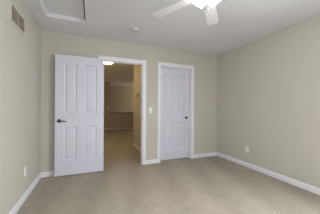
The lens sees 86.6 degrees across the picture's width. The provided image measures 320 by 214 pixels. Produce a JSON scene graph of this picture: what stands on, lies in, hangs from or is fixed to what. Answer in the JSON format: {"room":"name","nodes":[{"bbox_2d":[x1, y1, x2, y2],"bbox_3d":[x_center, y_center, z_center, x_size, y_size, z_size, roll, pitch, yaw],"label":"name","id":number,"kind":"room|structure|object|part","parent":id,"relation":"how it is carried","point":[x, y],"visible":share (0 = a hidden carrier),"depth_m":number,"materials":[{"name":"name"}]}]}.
{"room":"empty bedroom","nodes":[
{"label":"empty bedroom","id":0,"kind":"room"},
{"bbox_2d":[0,0,41,213],"bbox_3d":[-1.133,-0.058,0.588,0.115,2.440,4.739,0,0,-22],"label":"wall","id":1,"kind":"structure","parent":0,"point":[20,55],"depth_m":1.94,"materials":[{"name":"paint"}]},
{"bbox_2d":[9,0,24,35],"bbox_3d":[-1.591,-0.979,1.906,0.013,0.204,0.438,0,0,-22],"label":"air vent","id":2,"kind":"object","parent":1,"relation":"in","point":[15,17],"visible":1,"depth_m":1.86,"materials":[{"name":"metal"}]},
{"bbox_2d":[8,171,53,213],"bbox_3d":[-0.677,1.122,0.771,0.881,0.085,4.739,0,0,-22],"label":"baseboard","id":3,"kind":"structure","parent":1,"relation":"attached to","point":[23,198],"depth_m":2.26,"materials":[{"name":"paint"}]},
{"bbox_2d":[104,82,132,128],"bbox_3d":[-1.783,-0.037,9.104,4.900,2.440,0.120,0,0,-22],"label":"wall","id":4,"kind":"structure","parent":0,"point":[117,120],"depth_m":8.77,"materials":[{"name":"paint"}]},
{"bbox_2d":[104,127,132,129],"bbox_3d":[-1.763,1.140,9.038,4.900,0.085,0.014,0,0,-22],"label":"baseboard","id":5,"kind":"structure","parent":4,"relation":"attached to","point":[130,127],"depth_m":8.83,"materials":[{"name":"paint"}]},
{"bbox_2d":[110,86,133,112],"bbox_3d":[-2.268,-0.036,10.307,5.130,2.440,0.115,0,0,-22],"label":"wall","id":6,"kind":"structure","parent":0,"point":[121,97],"depth_m":10.23,"materials":[{"name":"paint"}]},
{"bbox_2d":[41,30,216,171],"bbox_3d":[-0.304,-0.046,3.539,3.860,2.440,0.115,0,0,-22],"label":"wall","id":7,"kind":"structure","parent":0,"point":[52,43],"depth_m":3.50,"materials":[{"name":"paint"}]},
{"bbox_2d":[98,55,145,164],"bbox_3d":[-0.741,0.110,3.363,0.928,2.123,0.149,0,0,-22],"label":"doorway","id":8,"kind":"structure","parent":7,"relation":"in","point":[142,63],"depth_m":3.45,"materials":[{"name":"paint"}]},
{"bbox_2d":[54,54,104,176],"bbox_3d":[-1.379,0.138,2.963,0.780,2.030,0.130,0,0,-22],"label":"door","id":9,"kind":"structure","parent":8,"relation":"attached to","point":[79,81],"depth_m":2.93,"materials":[{"name":"paint"}]},
{"bbox_2d":[146,159,156,163],"bbox_3d":[-0.176,1.132,3.521,0.249,0.085,0.014,0,0,-22],"label":"baseboard","id":10,"kind":"structure","parent":7,"relation":"attached to","point":[152,161],"depth_m":3.52,"materials":[{"name":"paint"}]},
{"bbox_2d":[160,68,188,160],"bbox_3d":[0.322,0.151,3.833,0.746,2.028,0.130,0,0,-22],"label":"door","id":11,"kind":"structure","parent":7,"relation":"in","point":[174,82],"depth_m":3.81,"materials":[{"name":"paint"}]},
{"bbox_2d":[157,62,193,162],"bbox_3d":[0.339,0.116,3.799,0.902,2.123,0.149,0,0,-22],"label":"trim","id":12,"kind":"structure","parent":7,"relation":"attached to","point":[160,65],"depth_m":3.81,"materials":[{"name":"paint"}]},
{"bbox_2d":[133,65,140,147],"bbox_3d":[-0.448,-0.044,4.469,0.110,2.440,1.716,0,0,-22],"label":"wall","id":13,"kind":"structure","parent":0,"point":[137,68],"depth_m":4.79,"materials":[{"name":"paint"}]},
{"bbox_2d":[16,129,319,213],"bbox_3d":[-0.090,1.238,4.787,5.204,0.120,11.980,0,0,-22],"label":"floor","id":14,"kind":"structure","parent":0,"point":[211,184],"depth_m":2.40,"materials":[{"name":"carpet"}]},
{"bbox_2d":[23,0,319,86],"bbox_3d":[-0.078,-1.332,4.795,5.204,0.140,11.980,0,0,-22],"label":"ceiling","id":15,"kind":"structure","parent":0,"point":[241,22],"depth_m":2.56,"materials":[{"name":"paint"}]},
{"bbox_2d":[38,0,85,22],"bbox_3d":[-1.209,-1.322,2.117,0.520,0.100,0.788,0,0,-22],"label":"attic hatch","id":16,"kind":"object","parent":15,"relation":"attached to","point":[73,10],"visible":0.88,"depth_m":2.31,"materials":[{"name":"paint"}]},
{"bbox_2d":[130,27,138,32],"bbox_3d":[-0.409,-1.248,2.777,0.148,0.041,0.148,0,0,-22],"label":"smoke detector","id":17,"kind":"object","parent":15,"relation":"attached to","point":[134,29],"visible":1,"depth_m":2.74,"materials":[{"name":"plastic"}]},
{"bbox_2d":[153,0,219,24],"bbox_3d":[0.442,-1.060,1.591,1.266,0.417,1.259,0,0,-22],"label":"ceiling fan","id":18,"kind":"object","parent":15,"relation":"hanging from","point":[209,6],"visible":1,"depth_m":1.87,"materials":[{"name":"white metal"}]},
{"bbox_3d":[0.132,-1.093,1.891,0.475,0.023,0.142,0,0,40],"label":"fan blade","id":19,"kind":"part","parent":18,"relation":"part of","materials":[{"name":"white wood"}]},
{"bbox_3d":[0.452,-1.017,1.622,0.338,0.142,0.338,0,0,-22],"label":"lamp shade","id":20,"kind":"part","parent":18,"relation":"part of","materials":[{"name":"white glass"}]},
{"bbox_3d":[0.609,-1.090,2.010,0.142,0.023,0.475,0,0,22],"label":"fan blade","id":21,"kind":"part","parent":18,"relation":"part of","materials":[{"name":"white wood"}]},
{"bbox_2d":[217,14,319,187],"bbox_3d":[2.340,-0.038,1.989,0.115,2.440,4.739,0,0,-22],"label":"wall","id":22,"kind":"structure","parent":0,"point":[268,87],"depth_m":2.84,"materials":[{"name":"paint"}]},
{"bbox_2d":[194,152,319,194],"bbox_3d":[1.970,1.137,1.839,0.670,0.085,4.739,0,0,-22],"label":"baseboard","id":23,"kind":"structure","parent":22,"relation":"attached to","point":[302,185],"depth_m":2.95,"materials":[{"name":"paint"}]}
]}

